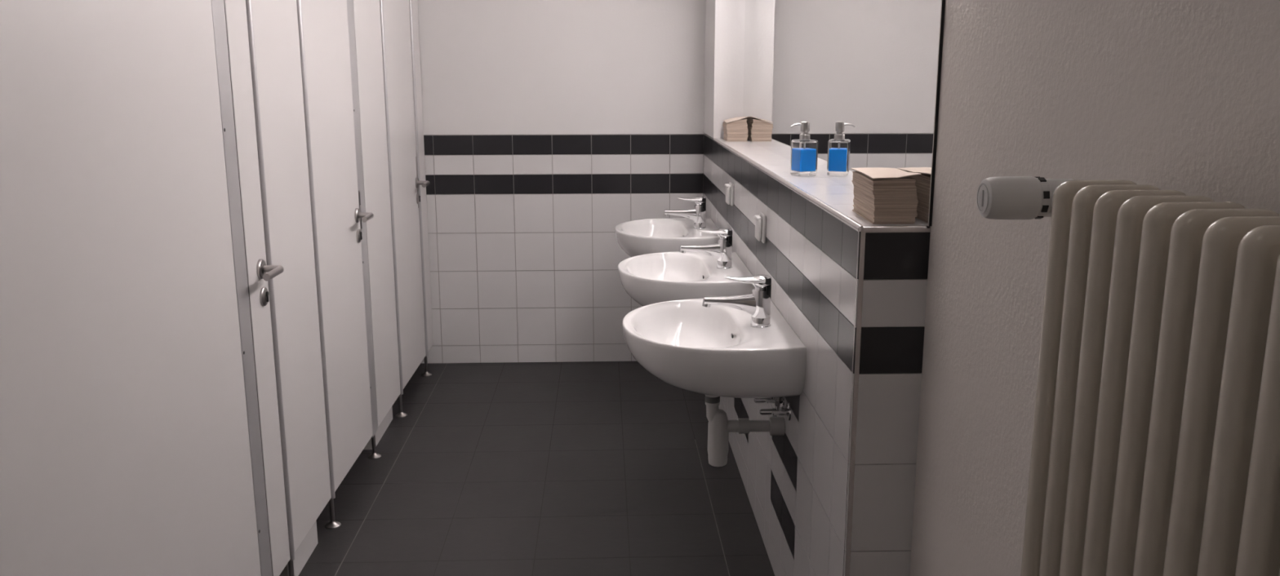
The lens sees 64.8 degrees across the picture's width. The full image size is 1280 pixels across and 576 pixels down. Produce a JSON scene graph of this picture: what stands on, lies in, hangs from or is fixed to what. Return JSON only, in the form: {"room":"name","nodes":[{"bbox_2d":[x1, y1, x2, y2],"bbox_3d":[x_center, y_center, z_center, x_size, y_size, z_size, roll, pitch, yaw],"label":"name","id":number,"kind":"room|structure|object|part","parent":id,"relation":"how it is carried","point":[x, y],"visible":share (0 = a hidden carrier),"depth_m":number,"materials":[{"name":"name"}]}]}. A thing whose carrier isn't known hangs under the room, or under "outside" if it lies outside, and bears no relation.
{"room":"public restroom","nodes":[
{"label":"public restroom","id":0,"kind":"room"},
{"bbox_2d":[279,520,318,575],"bbox_3d":[-1.704,-0.406,2.865,1.306,2.620,0.295,0,12,-2],"label":"wall","id":1,"kind":"structure","parent":0,"point":[302,554],"depth_m":3.15,"materials":[{"name":"tile"}]},
{"bbox_2d":[363,407,392,449],"bbox_3d":[-1.747,-0.652,4.011,1.306,2.620,0.370,0,12,-2],"label":"wall","id":2,"kind":"structure","parent":0,"point":[382,428],"depth_m":4.26,"materials":[{"name":"tile"}]},
{"bbox_2d":[298,361,774,575],"bbox_3d":[-0.874,1.061,2.460,3.110,0.080,6.126,0,12,-2],"label":"floor","id":3,"kind":"structure","parent":0,"point":[571,468],"depth_m":3.78,"materials":[{"name":"tile"}]},
{"bbox_2d":[210,0,272,575],"bbox_3d":[-1.036,-0.073,2.596,0.052,2.080,0.080,0,12,-1],"label":"post","id":4,"kind":"object","parent":3,"relation":"on","point":[217,6],"visible":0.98,"depth_m":2.61,"materials":[{"name":"white laminate"}]},
{"bbox_2d":[0,0,261,575],"bbox_3d":[-1.108,0.094,1.570,0.016,1.974,1.994,1,12,4],"label":"partition panel","id":5,"kind":"object","parent":4,"relation":"attached to","point":[125,451],"visible":1,"depth_m":2.05,"materials":[{"name":"laminate"}]},
{"bbox_2d":[245,0,295,575],"bbox_3d":[-1.036,-0.115,2.791,0.052,2.080,0.052,0,12,-1],"label":"post","id":6,"kind":"object","parent":3,"relation":"on","point":[248,2],"visible":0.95,"depth_m":2.81,"materials":[{"name":"white laminate"}]},
{"bbox_2d":[223,0,290,575],"bbox_3d":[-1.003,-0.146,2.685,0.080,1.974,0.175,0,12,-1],"label":"door","id":7,"kind":"structure","parent":6,"relation":"attached to","point":[259,273],"depth_m":2.72,"materials":[{"name":"laminate"}]},
{"bbox_3d":[-1.024,-0.052,2.736,0.012,0.054,0.054,0,12,-1],"label":"door handle","id":8,"kind":"part","parent":7,"relation":"part of","materials":[{"name":"silver metal"}]},
{"bbox_2d":[251,0,331,551],"bbox_3d":[-1.044,-0.212,2.994,0.014,1.974,0.419,0,12,-1],"label":"partition panel","id":9,"kind":"object","parent":6,"relation":"attached to","point":[275,22],"visible":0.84,"depth_m":3.02,"materials":[{"name":"laminate"}]},
{"bbox_3d":[-1.035,0.850,2.998,0.015,0.095,0.015,0,12,-1],"label":"leg","id":10,"kind":"part","parent":6,"relation":"part of","materials":[{"name":"silver metal"}]},
{"bbox_2d":[296,0,341,528],"bbox_3d":[-1.047,-0.207,3.220,0.052,2.080,0.052,0,12,-1],"label":"post","id":11,"kind":"object","parent":3,"relation":"on","point":[332,524],"visible":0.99,"depth_m":3.24,"materials":[{"name":"white laminate"}]},
{"bbox_3d":[-1.046,0.757,3.428,0.015,0.095,0.015,0,12,-1],"label":"leg","id":12,"kind":"part","parent":11,"relation":"part of","materials":[{"name":"silver metal"}]},
{"bbox_2d":[301,0,373,492],"bbox_3d":[-1.023,-0.321,3.501,0.080,1.974,0.575,0,12,-1],"label":"door","id":13,"kind":"structure","parent":11,"relation":"attached to","point":[325,22],"depth_m":3.51,"materials":[{"name":"laminate"}]},
{"bbox_3d":[-1.050,-0.271,3.756,0.012,0.054,0.054,0,12,-1],"label":"door handle","id":14,"kind":"part","parent":13,"relation":"part of","materials":[{"name":"silver metal"}]},
{"bbox_2d":[346,0,381,459],"bbox_3d":[-1.067,-0.340,3.841,0.052,2.080,0.094,0,12,-1],"label":"post","id":15,"kind":"object","parent":3,"relation":"on","point":[374,455],"visible":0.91,"depth_m":3.87,"materials":[{"name":"white laminate"}]},
{"bbox_3d":[-1.058,-0.294,3.815,0.003,0.150,0.017,0,12,-1],"label":"strike plate","id":16,"kind":"part","parent":15,"relation":"part of","materials":[{"name":"silver metal"}]},
{"bbox_3d":[-1.066,0.628,4.042,0.015,0.090,0.015,0,12,-1],"label":"leg","id":17,"kind":"part","parent":15,"relation":"part of","materials":[{"name":"silver metal"}]},
{"bbox_2d":[352,0,400,426],"bbox_3d":[-1.071,-0.447,4.086,0.014,1.974,0.433,0,12,-1],"label":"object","id":18,"kind":"object","parent":15,"relation":"attached to","point":[366,13],"visible":0.92,"depth_m":4.09,"materials":[{"name":"laminate"}]},
{"bbox_2d":[379,0,407,417],"bbox_3d":[-1.074,-0.443,4.319,0.052,2.080,0.052,0,12,-1],"label":"post","id":19,"kind":"object","parent":3,"relation":"on","point":[401,414],"visible":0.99,"depth_m":4.34,"materials":[{"name":"grey metal"}]},
{"bbox_3d":[-1.073,0.521,4.526,0.015,0.095,0.015,0,12,-1],"label":"leg","id":20,"kind":"part","parent":19,"relation":"part of","materials":[{"name":"silver metal"}]},
{"bbox_2d":[382,0,430,388],"bbox_3d":[-1.050,-0.560,4.611,0.080,1.974,0.599,0,12,-1],"label":"door","id":21,"kind":"structure","parent":19,"relation":"attached to","point":[406,183],"depth_m":4.63,"materials":[{"name":"laminate"}]},
{"bbox_3d":[-1.083,-0.515,4.914,0.002,0.250,0.016,0,12,-1],"label":"strike plate","id":22,"kind":"part","parent":21,"relation":"part of","materials":[{"name":"silver metal"}]},
{"bbox_3d":[-1.078,-0.510,4.891,0.012,0.054,0.054,0,12,-1],"label":"door handle","id":23,"kind":"part","parent":21,"relation":"part of","materials":[{"name":"silver metal"}]},
{"bbox_2d":[408,0,431,376],"bbox_3d":[-1.089,-0.573,4.924,0.052,2.080,0.052,0,12,-1],"label":"post","id":24,"kind":"object","parent":3,"relation":"on","point":[426,373],"visible":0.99,"depth_m":4.94,"materials":[{"name":"grey metal"}]},
{"bbox_2d":[411,0,433,351],"bbox_3d":[-1.094,-0.647,5.016,0.013,1.974,0.190,0,12,-1],"label":"partition panel","id":25,"kind":"object","parent":24,"relation":"attached to","point":[415,2],"visible":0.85,"depth_m":5.05,"materials":[{"name":"laminate"}]},
{"bbox_3d":[-1.088,0.391,5.131,0.015,0.095,0.015,0,12,-1],"label":"leg","id":26,"kind":"part","parent":24,"relation":"part of","materials":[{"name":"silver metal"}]},
{"bbox_2d":[417,0,706,364],"bbox_3d":[-0.986,-0.894,5.130,2.910,2.620,0.120,0,12,-2],"label":"wall","id":27,"kind":"structure","parent":0,"point":[550,126],"depth_m":5.14,"materials":[{"name":"tile"}]},
{"bbox_2d":[703,0,745,138],"bbox_3d":[0.405,-1.438,4.781,0.144,1.413,0.456,0,12,-2],"label":"wall pillar","id":28,"kind":"structure","parent":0,"point":[724,19],"depth_m":4.65,"materials":[{"name":"white paint"}]},
{"bbox_2d":[702,133,930,575],"bbox_3d":[0.457,0.132,3.715,0.144,1.207,3.182,0,12,-2],"label":"wall ledge","id":29,"kind":"object","parent":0,"point":[795,482],"visible":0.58,"depth_m":2.34,"materials":[{"name":"tile"}]},
{"bbox_2d":[614,217,719,257],"bbox_3d":[0.119,-0.187,4.570,0.465,0.176,0.600,0,12,-2],"label":"washbasin","id":30,"kind":"object","parent":29,"relation":"attached to","point":[649,236],"visible":0.62,"depth_m":4.44,"materials":[{"name":"white ceramic"}]},
{"bbox_2d":[663,196,706,229],"bbox_3d":[0.202,-0.338,4.520,0.191,0.143,0.058,0,12,-2],"label":"faucet","id":31,"kind":"object","parent":30,"relation":"on","point":[697,214],"visible":1,"depth_m":4.50,"materials":[{"name":"silver metal"}]},
{"bbox_3d":[0.187,-0.323,4.523,0.152,0.074,0.041,0,12,-2],"label":"spout","id":32,"kind":"part","parent":31,"relation":"part of","materials":[{"name":"silver metal"}]},
{"bbox_3d":[0.221,-0.397,4.508,0.108,0.022,0.058,0,12,-2],"label":"blade","id":33,"kind":"part","parent":31,"relation":"part of","materials":[{"name":"silver metal"}]},
{"bbox_3d":[0.269,-0.390,4.512,0.054,0.038,0.054,0,12,-2],"label":"lever","id":34,"kind":"part","parent":31,"relation":"part of","materials":[{"name":"silver metal"}]},
{"bbox_2d":[617,251,755,306],"bbox_3d":[0.152,0.005,3.676,0.465,0.176,0.600,0,12,-2],"label":"washbasin","id":35,"kind":"object","parent":29,"relation":"attached to","point":[648,279],"visible":0.73,"depth_m":3.55,"materials":[{"name":"white ceramic"}]},
{"bbox_2d":[679,228,732,269],"bbox_3d":[0.236,-0.141,3.607,0.191,0.143,0.058,0,12,-2],"label":"faucet","id":36,"kind":"object","parent":35,"relation":"on","point":[722,251],"visible":1,"depth_m":3.59,"materials":[{"name":"silver metal"}]},
{"bbox_3d":[0.221,-0.127,3.610,0.152,0.074,0.041,0,12,-2],"label":"spout","id":37,"kind":"part","parent":36,"relation":"part of","materials":[{"name":"silver metal"}]},
{"bbox_3d":[0.255,-0.201,3.595,0.108,0.022,0.058,0,12,-2],"label":"blade","id":38,"kind":"part","parent":36,"relation":"part of","materials":[{"name":"silver metal"}]},
{"bbox_3d":[0.303,-0.193,3.598,0.054,0.038,0.054,0,12,-2],"label":"lever","id":39,"kind":"part","parent":36,"relation":"part of","materials":[{"name":"silver metal"}]},
{"bbox_2d":[622,298,806,398],"bbox_3d":[0.183,0.180,2.860,0.465,0.176,0.600,0,12,-2],"label":"washbasin","id":40,"kind":"object","parent":29,"relation":"attached to","point":[715,350],"visible":0.98,"depth_m":2.64,"materials":[{"name":"white ceramic"}]},
{"bbox_2d":[702,275,771,328],"bbox_3d":[0.267,0.036,2.781,0.191,0.143,0.058,0,12,-2],"label":"faucet","id":41,"kind":"object","parent":40,"relation":"on","point":[757,304],"visible":1,"depth_m":2.77,"materials":[{"name":"silver metal"}]},
{"bbox_3d":[0.252,0.051,2.784,0.152,0.074,0.041,0,12,-2],"label":"spout","id":42,"kind":"part","parent":41,"relation":"part of","materials":[{"name":"silver metal"}]},
{"bbox_3d":[0.286,-0.023,2.769,0.108,0.022,0.058,0,12,-2],"label":"blade","id":43,"kind":"part","parent":41,"relation":"part of","materials":[{"name":"silver metal"}]},
{"bbox_3d":[0.334,-0.016,2.773,0.054,0.038,0.054,0,12,-2],"label":"lever","id":44,"kind":"part","parent":41,"relation":"part of","materials":[{"name":"silver metal"}]},
{"bbox_2d":[704,394,785,466],"bbox_3d":[0.295,0.389,2.909,0.239,0.254,0.064,0,12,-2],"label":"trap","id":45,"kind":"object","parent":40,"relation":"attached to","point":[719,428],"visible":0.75,"depth_m":2.89,"materials":[{"name":"grey plastic"}]},
{"bbox_2d":[727,418,769,433],"bbox_3d":[0.310,0.398,2.912,0.145,0.044,0.044,0,12,-2],"label":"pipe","id":46,"kind":"object","parent":45,"relation":"attached to","point":[740,425],"depth_m":2.90,"materials":[{"name":"grey plastic"}]},
{"bbox_2d":[724,182,733,206],"bbox_3d":[0.355,-0.374,4.017,0.030,0.090,0.082,0,12,-2],"label":"wall socket","id":47,"kind":"object","parent":29,"relation":"attached to","point":[729,187],"visible":1,"depth_m":3.98,"materials":[{"name":"white plastic"}]},
{"bbox_3d":[0.351,-0.371,4.017,0.014,0.072,0.070,0,12,-2],"label":"hinged lid","id":48,"kind":"part","parent":47,"relation":"part of","materials":[{"name":"white plastic"}]},
{"bbox_3d":[0.364,-0.375,4.017,0.012,0.090,0.082,0,12,-2],"label":"plate","id":49,"kind":"part","parent":47,"relation":"part of","materials":[{"name":"white plastic"}]},
{"bbox_2d":[722,116,748,142],"bbox_3d":[0.431,-0.725,4.569,0.099,0.109,0.204,0,12,0],"label":"towel stack","id":50,"kind":"object","parent":29,"relation":"on","point":[735,129],"visible":1,"depth_m":4.48,"materials":[{"name":"beige paper"}]},
{"bbox_2d":[754,212,766,243],"bbox_3d":[0.384,-0.194,3.238,0.030,0.090,0.082,0,12,-2],"label":"wall socket","id":51,"kind":"object","parent":29,"relation":"attached to","point":[761,220],"visible":1,"depth_m":3.21,"materials":[{"name":"white plastic"}]},
{"bbox_3d":[0.380,-0.190,3.239,0.014,0.072,0.070,0,12,-2],"label":"hinged lid","id":52,"kind":"part","parent":51,"relation":"part of","materials":[{"name":"white plastic"}]},
{"bbox_3d":[0.393,-0.194,3.238,0.012,0.090,0.082,0,12,-2],"label":"plate","id":53,"kind":"part","parent":51,"relation":"part of","materials":[{"name":"white plastic"}]},
{"bbox_2d":[754,397,784,408],"bbox_3d":[0.373,0.306,2.925,0.082,0.090,0.052,0,12,-2],"label":"angle valve","id":54,"kind":"object","parent":29,"relation":"attached to","point":[770,400],"visible":0.28,"depth_m":2.92,"materials":[{"name":"silver metal"}]},
{"bbox_3d":[0.352,0.325,2.929,0.038,0.017,0.017,0,12,-2],"label":"knob","id":55,"kind":"part","parent":54,"relation":"part of","materials":[{"name":"silver metal"}]},
{"bbox_2d":[760,397,791,421],"bbox_3d":[0.377,0.328,2.823,0.082,0.090,0.052,0,12,-2],"label":"angle valve","id":56,"kind":"object","parent":29,"relation":"attached to","point":[778,411],"visible":0.94,"depth_m":2.82,"materials":[{"name":"silver metal"}]},
{"bbox_3d":[0.355,0.347,2.826,0.038,0.017,0.017,0,12,-2],"label":"knob","id":57,"kind":"part","parent":56,"relation":"part of","materials":[{"name":"silver metal"}]},
{"bbox_2d":[713,137,862,231],"bbox_3d":[0.399,-0.404,3.373,0.017,0.017,2.728,0,12,-2],"label":"trim","id":58,"kind":"structure","parent":29,"relation":"attached to","point":[842,217],"depth_m":2.65,"materials":[{"name":"grey metal"}]},
{"bbox_2d":[790,121,817,176],"bbox_3d":[0.483,-0.415,3.002,0.075,0.160,0.061,-5,13,-21],"label":"soap dispenser","id":59,"kind":"object","parent":29,"relation":"on","point":[804,150],"visible":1,"depth_m":2.98,"materials":[{"name":"clear glass"}]},
{"bbox_2d":[790,139,817,176],"bbox_3d":[0.490,-0.389,3.010,0.061,0.106,0.061,-5,13,-21],"label":"bottle","id":60,"kind":"object","parent":59,"relation":"on","point":[804,153],"depth_m":2.99,"materials":[{"name":"clear glass"}]},
{"bbox_2d":[742,0,945,226],"bbox_3d":[0.532,-0.813,3.286,0.008,0.819,2.750,0,12,-2],"label":"wall mirror","id":61,"kind":"object","parent":29,"relation":"on","point":[864,75],"visible":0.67,"depth_m":2.65,"materials":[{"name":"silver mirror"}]},
{"bbox_2d":[843,226,865,575],"bbox_3d":[0.451,0.466,2.166,0.017,1.205,0.017,0,12,-2],"label":"trim","id":62,"kind":"structure","parent":29,"relation":"attached to","point":[862,246],"depth_m":2.11,"materials":[{"name":"grey metal"}]},
{"bbox_2d":[850,167,921,224],"bbox_3d":[0.519,-0.202,2.151,0.098,0.104,0.215,0,12,0],"label":"towel stack","id":63,"kind":"object","parent":29,"relation":"on","point":[882,196],"visible":1,"depth_m":2.06,"materials":[{"name":"beige paper"}]},
{"bbox_2d":[862,225,930,232],"bbox_3d":[0.518,-0.118,2.042,0.137,0.017,0.017,0,12,-2],"label":"trim","id":64,"kind":"structure","parent":29,"relation":"attached to","point":[907,228],"depth_m":2.04,"materials":[{"name":"grey metal"}]},
{"bbox_2d":[909,0,1279,575],"bbox_3d":[0.638,-0.272,2.231,0.120,2.620,6.126,0,12,-2],"label":"wall","id":65,"kind":"structure","parent":0,"point":[1182,95],"depth_m":1.59,"materials":[{"name":"paint"}]},
{"bbox_2d":[1020,179,1279,575],"bbox_3d":[0.555,0.573,0.933,0.155,1.274,0.704,0,12,-2],"label":"radiator","id":66,"kind":"object","parent":65,"relation":"attached to","point":[1155,451],"visible":1,"depth_m":0.94,"materials":[{"name":"beige metal"}]},
{"bbox_2d":[976,176,1074,219],"bbox_3d":[0.518,-0.105,1.213,0.196,0.054,0.107,0,12,-2],"label":"valve","id":67,"kind":"object","parent":66,"relation":"attached to","point":[1001,197],"visible":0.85,"depth_m":1.22,"materials":[{"name":"white plastic"}]}
]}

